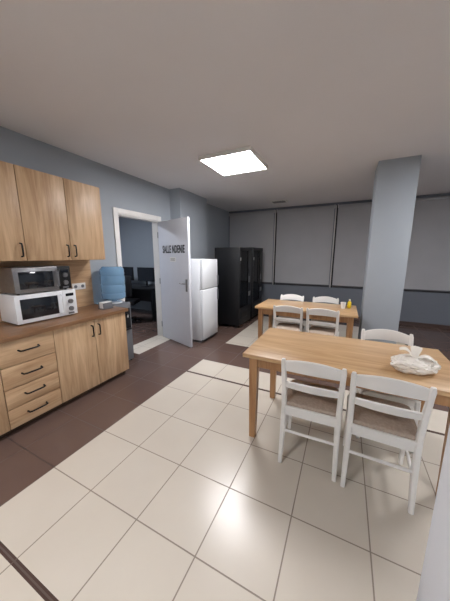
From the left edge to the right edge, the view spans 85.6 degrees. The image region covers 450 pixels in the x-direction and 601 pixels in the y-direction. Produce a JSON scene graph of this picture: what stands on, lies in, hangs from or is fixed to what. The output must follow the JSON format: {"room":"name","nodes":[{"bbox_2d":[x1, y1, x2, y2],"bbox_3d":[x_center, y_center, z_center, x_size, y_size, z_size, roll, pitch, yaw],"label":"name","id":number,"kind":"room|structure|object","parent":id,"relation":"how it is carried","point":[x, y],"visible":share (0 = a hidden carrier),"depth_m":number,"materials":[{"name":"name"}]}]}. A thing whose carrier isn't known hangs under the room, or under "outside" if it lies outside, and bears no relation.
{"room":"common room","nodes":[
{"label":"common room","id":0,"kind":"room"},
{"bbox_2d":[0,126,228,303],"bbox_3d":[-1.895,-0.410,3.065,0.120,2.690,8.880,5,12,26],"label":"wall","id":1,"kind":"structure","parent":0,"point":[118,189],"depth_m":3.33,"materials":[{"name":"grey paint"}]},
{"bbox_2d":[0,161,104,260],"bbox_3d":[-2.255,-0.693,1.708,0.357,0.840,2.940,5,12,26],"label":"upper cabinet","id":2,"kind":"object","parent":1,"relation":"attached to","point":[44,216],"visible":1,"depth_m":2.40,"materials":[{"name":"brown wood"}]},
{"bbox_2d":[112,207,162,335],"bbox_3d":[-1.410,-0.332,4.072,0.143,2.170,1.000,5,12,26],"label":"door frame","id":3,"kind":"structure","parent":1,"relation":"attached to","point":[117,212],"depth_m":4.23,"materials":[{"name":"white paint"}]},
{"bbox_2d":[157,217,192,346],"bbox_3d":[-0.855,-0.294,4.117,0.854,2.060,0.157,10,14,43],"label":"door","id":4,"kind":"structure","parent":1,"relation":"in","point":[175,268],"depth_m":4.05,"materials":[{"name":"wood"}]},
{"bbox_2d":[163,245,184,252],"bbox_3d":[-0.851,-0.841,3.980,0.621,0.126,0.003,10,14,43],"label":"sign text","id":5,"kind":"object","parent":4,"relation":"attached to","point":[177,248],"visible":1,"depth_m":3.91},
{"bbox_2d":[119,217,154,309],"bbox_3d":[-1.964,-1.046,6.503,3.080,2.690,0.100,5,12,26],"label":"wall","id":6,"kind":"structure","parent":0,"point":[136,237],"depth_m":6.60,"materials":[{"name":"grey paint"}]},
{"bbox_2d":[169,188,206,258],"bbox_3d":[-0.707,-0.779,5.060,0.230,2.690,0.950,5,12,26],"label":"pilaster","id":7,"kind":"object","parent":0,"point":[183,203],"visible":0.36,"depth_m":4.84,"materials":[{"name":"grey paint"}]},
{"bbox_2d":[0,308,449,600],"bbox_3d":[-0.333,1.089,2.632,9.900,0.100,9.200,5,12,26],"label":"floor","id":8,"kind":"structure","parent":0,"point":[152,483],"depth_m":1.56,"materials":[{"name":"tile"}]},
{"bbox_2d":[0,260,128,438],"bbox_3d":[-2.132,0.446,1.849,0.636,1.449,2.985,5,12,26],"label":"base cabinet","id":9,"kind":"object","parent":8,"relation":"on","point":[46,365],"visible":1,"depth_m":2.38,"materials":[{"name":"brown wood"}]},
{"bbox_2d":[0,288,77,324],"bbox_3d":[-1.893,0.044,2.507,0.368,0.280,0.550,6,12,28],"label":"microwave","id":10,"kind":"object","parent":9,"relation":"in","point":[21,309],"visible":0.98,"depth_m":2.35,"materials":[{"name":"white metal"}]},
{"bbox_2d":[0,265,71,294],"bbox_3d":[-1.900,-0.216,2.458,0.348,0.250,0.510,5,12,26],"label":"microwave","id":11,"kind":"object","parent":10,"relation":"on","point":[24,279],"visible":0.99,"depth_m":2.31,"materials":[{"name":"metal"}]},
{"bbox_2d":[72,283,85,289],"bbox_3d":[-1.831,-0.178,3.047,0.015,0.080,0.170,5,12,26],"label":"wall socket","id":12,"kind":"object","parent":9,"relation":"attached to","point":[76,286],"visible":0.9,"depth_m":3.04,"materials":[{"name":"white paint"}]},
{"bbox_2d":[98,301,112,309],"bbox_3d":[-1.464,0.056,2.982,0.100,0.085,0.140,5,12,26],"label":"napkin holder","id":13,"kind":"object","parent":9,"relation":"on","point":[103,305],"visible":1,"depth_m":2.94,"materials":[{"name":"grey plastic"}]},
{"bbox_2d":[99,266,133,359],"bbox_3d":[-1.509,0.210,3.384,0.344,1.355,0.308,5,12,26],"label":"water dispenser","id":14,"kind":"object","parent":8,"relation":"on","point":[112,278],"visible":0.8,"depth_m":3.23,"materials":[{"name":"translucent blue plastic"},{"name":"grey plastic"}]},
{"bbox_2d":[125,276,140,321],"bbox_3d":[-2.188,-0.034,5.457,0.532,1.080,0.585,0,10,-3],"label":"office chair","id":15,"kind":"object","parent":8,"relation":"on","point":[128,284],"visible":0.41,"depth_m":5.17,"materials":[{"name":"black fabric"}]},
{"bbox_2d":[125,283,156,320],"bbox_3d":[-2.231,-0.010,6.233,1.600,0.750,0.750,5,12,26],"label":"office desk","id":16,"kind":"object","parent":8,"relation":"on","point":[144,293],"visible":0.23,"depth_m":6.18,"materials":[{"name":"black wood"}]},
{"bbox_2d":[122,267,133,279],"bbox_3d":[-2.579,-0.643,6.318,0.540,0.460,0.180,5,12,26],"label":"computer monitor","id":17,"kind":"object","parent":16,"relation":"on","point":[128,271],"visible":0.33,"depth_m":6.21,"materials":[{"name":"black plastic"}]},
{"bbox_2d":[137,267,154,286],"bbox_3d":[-1.951,-0.587,6.015,0.540,0.460,0.180,5,12,26],"label":"computer monitor","id":18,"kind":"object","parent":16,"relation":"on","point":[146,274],"visible":0.92,"depth_m":5.98,"materials":[{"name":"black plastic"}]},
{"bbox_2d":[190,259,217,342],"bbox_3d":[-0.512,-0.028,4.434,0.620,1.440,0.530,5,12,26],"label":"refrigerator","id":19,"kind":"object","parent":8,"relation":"on","point":[204,277],"visible":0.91,"depth_m":4.19,"materials":[{"name":"white metal"}]},
{"bbox_2d":[215,247,251,327],"bbox_3d":[0.194,-0.305,5.328,0.571,1.660,0.680,5,12,26],"label":"vending machine","id":20,"kind":"object","parent":8,"relation":"on","point":[233,263],"visible":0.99,"depth_m":5.04,"materials":[{"name":"black metal"}]},
{"bbox_2d":[244,247,262,316],"bbox_3d":[0.545,-0.446,6.032,0.571,1.680,0.720,5,12,26],"label":"vending machine","id":21,"kind":"object","parent":8,"relation":"on","point":[257,253],"visible":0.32,"depth_m":5.82,"materials":[{"name":"black metal"}]},
{"bbox_2d":[273,305,304,331],"bbox_3d":[0.933,0.442,3.543,0.400,0.840,0.477,5,11,23],"label":"dining chair","id":22,"kind":"object","parent":8,"relation":"on","point":[300,327],"visible":0.54,"depth_m":3.34,"materials":[{"name":"white paint"}]},
{"bbox_2d":[276,294,303,324],"bbox_3d":[1.073,0.340,4.096,0.400,0.840,0.477,5,12,26],"label":"dining chair","id":23,"kind":"object","parent":8,"relation":"on","point":[287,296],"visible":0.31,"depth_m":4.16,"materials":[{"name":"white paint"}]},
{"bbox_2d":[255,299,357,337],"bbox_3d":[1.222,0.451,3.744,1.370,0.750,0.720,5,12,26],"label":"dining table","id":24,"kind":"object","parent":8,"relation":"on","point":[347,315],"visible":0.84,"depth_m":3.60,"materials":[{"name":"brown wood"}]},
{"bbox_2d":[341,302,345,308],"bbox_3d":[1.698,0.070,3.493,0.072,0.090,0.072,5,12,26],"label":"paper cup","id":25,"kind":"object","parent":24,"relation":"on","point":[343,304],"visible":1,"depth_m":3.47,"materials":[{"name":"white paper"}]},
{"bbox_2d":[347,299,350,307],"bbox_3d":[1.805,0.046,3.526,0.052,0.125,0.052,5,12,26],"label":"juice bottle","id":26,"kind":"object","parent":24,"relation":"on","point":[349,301],"visible":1,"depth_m":3.51,"materials":[{"name":"yellow plastic"}]},
{"bbox_2d":[278,358,346,481],"bbox_3d":[0.645,0.764,1.804,0.400,0.840,0.477,5,12,24],"label":"dining chair","id":27,"kind":"object","parent":8,"relation":"on","point":[314,402],"visible":1,"depth_m":1.65,"materials":[{"name":"white paint"}]},
{"bbox_2d":[306,308,339,335],"bbox_3d":[1.339,0.479,3.347,0.400,0.840,0.477,5,12,27],"label":"dining chair","id":28,"kind":"object","parent":8,"relation":"on","point":[315,311],"visible":0.57,"depth_m":3.15,"materials":[{"name":"white paint"}]},
{"bbox_2d":[309,296,338,328],"bbox_3d":[1.566,0.384,3.859,0.400,0.840,0.477,4,11,23],"label":"dining chair","id":29,"kind":"object","parent":8,"relation":"on","point":[322,298],"visible":0.29,"depth_m":3.94,"materials":[{"name":"white paint"}]},
{"bbox_2d":[243,328,449,493],"bbox_3d":[0.935,0.773,2.004,1.400,0.750,0.770,5,12,26],"label":"dining table","id":30,"kind":"object","parent":8,"relation":"on","point":[365,357],"visible":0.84,"depth_m":1.91,"materials":[{"name":"brown wood"}]},
{"bbox_2d":[390,346,440,374],"bbox_3d":[1.236,0.387,1.585,0.293,0.162,0.208,2,11,12],"label":"plastic bag","id":31,"kind":"object","parent":30,"relation":"on","point":[412,363],"visible":1,"depth_m":1.55,"materials":[{"name":"white plastic"}]},
{"bbox_2d":[340,371,436,514],"bbox_3d":[1.021,0.802,1.601,0.400,0.840,0.477,5,12,27],"label":"dining chair","id":32,"kind":"object","parent":8,"relation":"on","point":[387,422],"visible":1,"depth_m":1.44,"materials":[{"name":"white paint"}]},
{"bbox_2d":[356,329,420,452],"bbox_3d":[1.371,0.713,2.080,0.400,0.840,0.477,5,12,24],"label":"dining chair","id":33,"kind":"object","parent":8,"relation":"on","point":[381,334],"visible":0.31,"depth_m":2.12,"materials":[{"name":"white paint"}]},
{"bbox_2d":[0,0,449,211],"bbox_3d":[-0.333,-1.654,2.124,9.900,0.100,9.200,5,12,26],"label":"ceiling","id":34,"kind":"structure","parent":0,"point":[325,92],"depth_m":1.73,"materials":[{"name":"paint"}]},
{"bbox_2d":[198,145,267,175],"bbox_3d":[0.128,-1.765,3.120,0.680,0.045,0.680,5,12,26],"label":"ceiling lamp","id":35,"kind":"object","parent":34,"relation":"attached to","point":[245,159],"depth_m":3.02,"materials":[{"name":"white plastic"}]},
{"bbox_2d":[270,199,287,203],"bbox_3d":[1.192,-2.184,5.355,0.340,0.034,0.240,5,12,26],"label":"ceiling vent","id":36,"kind":"object","parent":34,"relation":"in","point":[279,200],"depth_m":5.30,"materials":[{"name":"grey metal"}]},
{"bbox_2d":[229,193,449,325],"bbox_3d":[3.009,-0.888,5.646,6.620,2.690,0.150,5,12,26],"label":"wall","id":37,"kind":"structure","parent":0,"point":[420,307],"depth_m":5.61,"materials":[{"name":"paint"}]},
{"bbox_2d":[229,210,274,282],"bbox_3d":[0.690,-1.427,6.580,1.266,1.860,0.065,5,12,26],"label":"roller blind","id":38,"kind":"object","parent":37,"relation":"attached to","point":[247,229],"visible":0.66,"depth_m":6.46,"materials":[{"name":"fabric"}]},
{"bbox_2d":[272,210,276,284],"bbox_3d":[1.293,-1.351,6.308,0.050,1.880,0.040,5,12,26],"label":"trim","id":39,"kind":"structure","parent":37,"relation":"attached to","point":[275,224],"depth_m":6.29,"materials":[{"name":"metal"}]},
{"bbox_2d":[276,283,327,286],"bbox_3d":[1.956,-1.310,6.087,1.300,1.880,0.060,5,12,26],"label":"window","id":40,"kind":"structure","parent":37,"relation":"in","point":[276,283],"depth_m":6.21,"materials":[{"name":"metal"}]},
{"bbox_2d":[275,205,335,285],"bbox_3d":[1.911,-1.318,5.992,1.346,1.860,0.065,5,12,26],"label":"roller blind","id":41,"kind":"object","parent":37,"relation":"attached to","point":[304,235],"visible":1,"depth_m":5.96,"materials":[{"name":"fabric"}]},
{"bbox_2d":[329,205,337,287],"bbox_3d":[2.550,-1.239,5.703,0.050,1.880,0.040,5,12,26],"label":"trim","id":42,"kind":"structure","parent":37,"relation":"attached to","point":[336,209],"depth_m":5.68,"materials":[{"name":"metal"}]},
{"bbox_2d":[333,286,362,288],"bbox_3d":[3.214,-1.198,5.482,1.300,1.880,0.060,5,12,26],"label":"window","id":43,"kind":"structure","parent":37,"relation":"in","point":[333,286],"depth_m":5.76,"materials":[{"name":"metal"}]},
{"bbox_2d":[332,202,371,287],"bbox_3d":[3.169,-1.206,5.386,1.346,1.860,0.065,5,12,26],"label":"roller blind","id":44,"kind":"object","parent":37,"relation":"attached to","point":[353,222],"visible":0.41,"depth_m":5.52,"materials":[{"name":"fabric"}]},
{"bbox_2d":[354,317,449,328],"bbox_3d":[2.989,0.410,5.804,6.385,0.080,0.015,5,12,26],"label":"baseboard","id":45,"kind":"structure","parent":37,"relation":"attached to","point":[358,318],"depth_m":5.20,"materials":[{"name":"brown wood"}]},
{"bbox_2d":[403,290,449,292],"bbox_3d":[4.471,-1.086,4.876,1.300,1.880,0.060,5,12,26],"label":"window","id":46,"kind":"structure","parent":37,"relation":"in","point":[403,290],"depth_m":5.12,"materials":[{"name":"metal"}]},
{"bbox_2d":[404,196,449,291],"bbox_3d":[4.426,-1.094,4.781,1.346,1.860,0.065,5,12,26],"label":"roller blind","id":47,"kind":"object","parent":37,"relation":"attached to","point":[428,262],"visible":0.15,"depth_m":4.91,"materials":[{"name":"fabric"}]},
{"bbox_2d":[358,155,421,343],"bbox_3d":[2.259,-0.480,3.446,0.440,2.690,0.430,5,12,26],"label":"column","id":48,"kind":"structure","parent":0,"point":[396,180],"depth_m":3.21,"materials":[{"name":"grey paint"}]},
{"bbox_2d":[416,425,449,600],"bbox_3d":[0.856,0.076,0.443,0.434,2.690,0.510,5,12,26],"label":"wall partition","id":49,"kind":"structure","parent":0,"point":[434,585],"depth_m":0.84,"materials":[{"name":"white paint"}]}
]}

